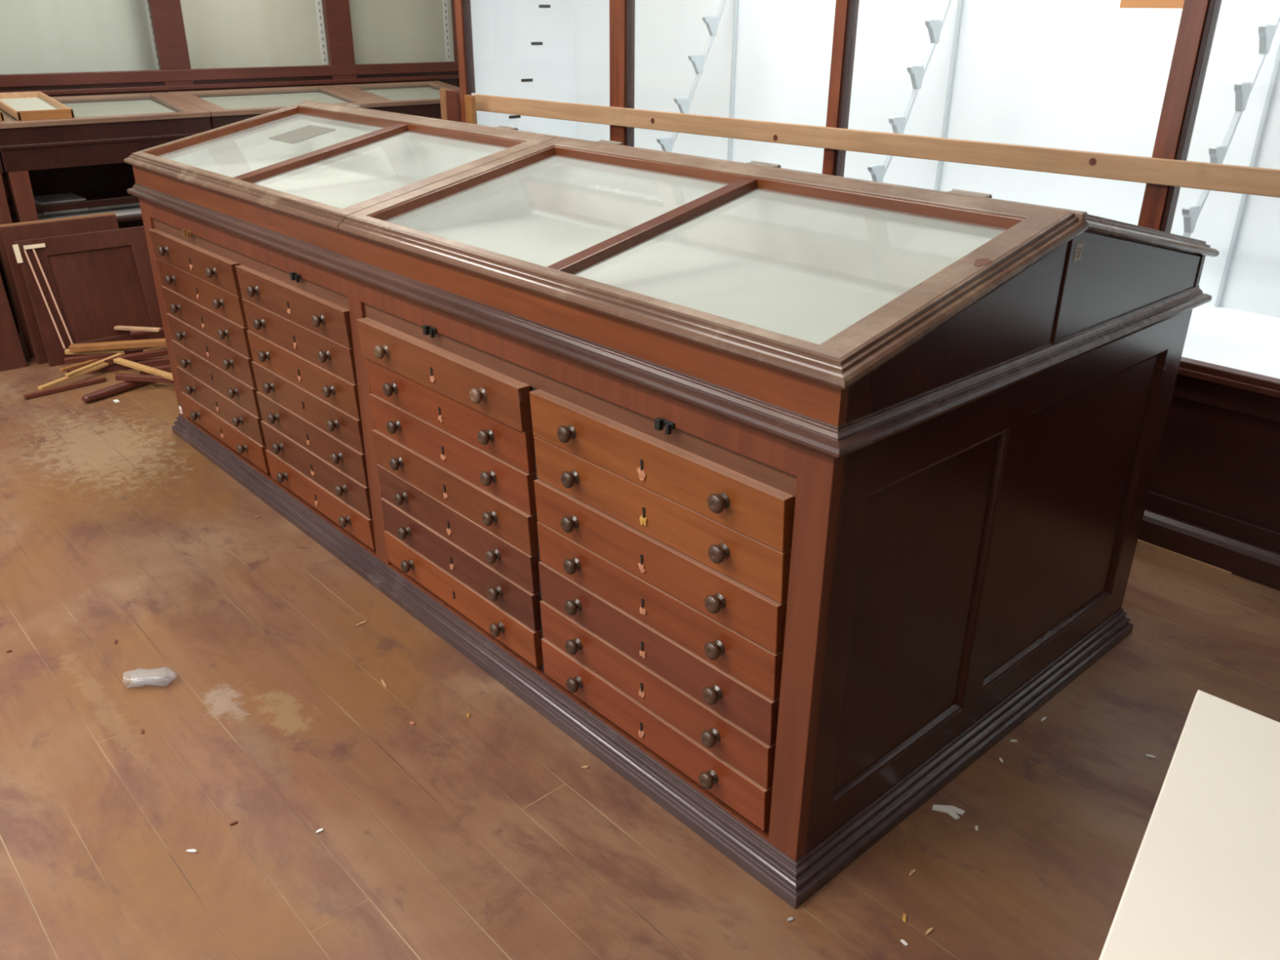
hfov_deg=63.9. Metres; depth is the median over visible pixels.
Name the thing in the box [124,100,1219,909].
display cabinet
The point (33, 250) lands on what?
thin lath
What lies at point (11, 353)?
door
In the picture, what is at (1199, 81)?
display case
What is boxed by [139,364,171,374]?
wooden stick
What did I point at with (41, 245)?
tape strip
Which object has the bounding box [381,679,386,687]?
chip
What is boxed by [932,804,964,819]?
paper scrap
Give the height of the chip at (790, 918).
0.003 m
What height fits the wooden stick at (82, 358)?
0.031 m
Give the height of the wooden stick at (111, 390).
0.043 m
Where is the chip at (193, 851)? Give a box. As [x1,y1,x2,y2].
[186,848,197,853]
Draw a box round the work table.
[1098,689,1279,959]
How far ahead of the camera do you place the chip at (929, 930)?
1.96 m
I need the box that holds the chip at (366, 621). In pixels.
[355,620,367,626]
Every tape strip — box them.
[12,244,22,262]
[22,243,45,249]
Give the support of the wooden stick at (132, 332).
on the wooden stick at (73, 348)
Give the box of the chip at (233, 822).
[230,821,238,825]
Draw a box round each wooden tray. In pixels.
[0,91,74,120]
[0,111,4,120]
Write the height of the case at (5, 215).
1.165 m
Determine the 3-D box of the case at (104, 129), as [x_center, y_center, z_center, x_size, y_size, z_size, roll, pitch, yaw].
[-2.788,-1.384,5.403,0.990,1.165,0.602,-20,32,-38]
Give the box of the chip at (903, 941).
[900,939,907,946]
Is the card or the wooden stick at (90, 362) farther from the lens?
the wooden stick at (90, 362)
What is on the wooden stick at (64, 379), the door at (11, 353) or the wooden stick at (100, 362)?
the wooden stick at (100, 362)
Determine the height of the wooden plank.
0.127 m
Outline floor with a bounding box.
[0,327,1279,959]
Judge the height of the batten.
1.185 m
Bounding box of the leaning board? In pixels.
[439,88,461,122]
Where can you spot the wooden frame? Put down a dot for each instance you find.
(10, 233)
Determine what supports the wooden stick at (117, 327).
on the wooden stick at (132, 332)
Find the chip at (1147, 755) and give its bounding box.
[1145,754,1155,758]
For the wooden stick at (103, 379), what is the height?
0.018 m
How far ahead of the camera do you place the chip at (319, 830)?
2.19 m
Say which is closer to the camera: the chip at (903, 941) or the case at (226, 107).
the chip at (903, 941)
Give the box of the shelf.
[9,213,142,222]
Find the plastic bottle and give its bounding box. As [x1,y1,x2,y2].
[124,666,176,688]
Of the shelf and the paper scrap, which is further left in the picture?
the shelf
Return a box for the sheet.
[33,192,141,220]
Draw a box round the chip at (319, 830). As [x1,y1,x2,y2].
[315,828,323,834]
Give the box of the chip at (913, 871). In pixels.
[908,868,915,875]
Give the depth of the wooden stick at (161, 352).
4.97 m
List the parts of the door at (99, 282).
panel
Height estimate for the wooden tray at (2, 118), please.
0.091 m
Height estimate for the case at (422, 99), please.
1.165 m
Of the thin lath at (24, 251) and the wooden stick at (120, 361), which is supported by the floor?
the thin lath at (24, 251)
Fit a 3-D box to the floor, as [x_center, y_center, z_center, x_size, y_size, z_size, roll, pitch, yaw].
[-0.875,0.815,2.164,7.800,0.100,10.350,-20,32,-38]
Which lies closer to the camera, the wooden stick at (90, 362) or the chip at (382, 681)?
the chip at (382, 681)
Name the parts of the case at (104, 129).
leg, leg, apron moulding, frame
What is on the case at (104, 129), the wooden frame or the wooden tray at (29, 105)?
the wooden tray at (29, 105)
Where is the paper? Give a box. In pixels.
[1119,0,1184,8]
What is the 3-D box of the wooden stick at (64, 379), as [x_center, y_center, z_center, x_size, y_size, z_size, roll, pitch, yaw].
[-2.608,-0.494,4.774,0.024,0.031,0.417,11,27,22]
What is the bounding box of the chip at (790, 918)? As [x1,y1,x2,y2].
[787,916,793,921]
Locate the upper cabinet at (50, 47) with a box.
[0,0,459,328]
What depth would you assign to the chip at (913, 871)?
2.10 m
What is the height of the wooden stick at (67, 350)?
0.036 m
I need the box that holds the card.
[268,124,336,143]
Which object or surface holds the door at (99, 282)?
on the floor
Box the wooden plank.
[471,93,1279,197]
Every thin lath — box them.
[23,249,65,348]
[32,248,72,344]
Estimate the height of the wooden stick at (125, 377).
0.071 m
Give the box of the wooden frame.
[0,212,119,364]
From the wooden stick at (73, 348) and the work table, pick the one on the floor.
the work table
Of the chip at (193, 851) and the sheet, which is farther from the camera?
the sheet
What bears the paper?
attached to the display case at (1199, 81)
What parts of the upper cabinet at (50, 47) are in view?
panel, post, rail, panel, post, panel, post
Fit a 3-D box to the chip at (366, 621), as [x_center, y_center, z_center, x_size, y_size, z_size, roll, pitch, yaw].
[-0.794,0.409,2.926,0.040,0.003,0.005,-20,32,-38]
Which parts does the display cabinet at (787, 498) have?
knob, knob, knob, knob, knob, knob, drawer, knob, drawer, drawer, knob, drawer, drawer, knob, drawer, knob, drawer, knob, panel, knob, lid moulding, knob, knob, knob, knob, knob, knob, knob, knob, knob, drawer, drawer, drawer, drawer, drawer, drawer, knob, drawer, knob, knob, knob, knob, knob, lid, knob, knob, knob, knob, knob, knob, knob, knob, drawer, drawer, drawer, drawer, drawer, drawer, drawer, knob, knob, knob, knob, frame, knob, knob, knob, knob, knob, knob, knob, knob, knob, knob, drawer, drawer, drawer, drawer, drawer, drawer, drawer, waist moulding, knob, lid, knob, knob, lid moulding, knob, knob, knob, knob, panel, panel moulding, panel, frame, panel, panel moulding, panel, lid moulding, lid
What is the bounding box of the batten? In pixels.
[464,94,476,124]
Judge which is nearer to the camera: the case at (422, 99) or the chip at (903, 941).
the chip at (903, 941)
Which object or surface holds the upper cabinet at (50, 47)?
on the floor
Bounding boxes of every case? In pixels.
[0,92,211,222]
[0,158,35,357]
[167,84,381,128]
[331,80,462,122]
[454,0,1279,590]
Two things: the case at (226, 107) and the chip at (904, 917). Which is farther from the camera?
the case at (226, 107)
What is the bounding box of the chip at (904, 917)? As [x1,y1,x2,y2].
[902,913,906,922]
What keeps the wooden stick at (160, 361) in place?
on the floor
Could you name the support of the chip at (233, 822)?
on the floor
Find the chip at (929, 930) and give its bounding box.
[925,927,933,934]
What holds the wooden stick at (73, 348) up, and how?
on the wooden stick at (67, 350)
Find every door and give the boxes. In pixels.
[0,273,27,371]
[13,226,164,366]
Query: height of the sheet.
0.070 m
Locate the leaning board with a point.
(450, 100)
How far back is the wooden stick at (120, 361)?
4.78 m
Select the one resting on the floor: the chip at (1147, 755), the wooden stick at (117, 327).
the chip at (1147, 755)
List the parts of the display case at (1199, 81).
post, panel, post, post, panel, post, frame, panel, sill, rail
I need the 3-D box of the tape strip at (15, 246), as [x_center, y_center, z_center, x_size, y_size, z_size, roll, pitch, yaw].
[-2.926,-1.064,4.823,0.023,0.084,0.022,-20,32,-38]
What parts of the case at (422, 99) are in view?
frame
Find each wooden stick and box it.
[23,376,106,399]
[37,362,109,390]
[59,359,96,372]
[64,347,142,364]
[64,348,125,354]
[65,352,121,377]
[66,356,169,374]
[68,337,166,352]
[81,373,155,403]
[93,347,168,364]
[113,357,173,380]
[114,325,160,332]
[115,373,173,383]
[129,327,164,335]
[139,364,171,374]
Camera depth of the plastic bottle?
2.65 m

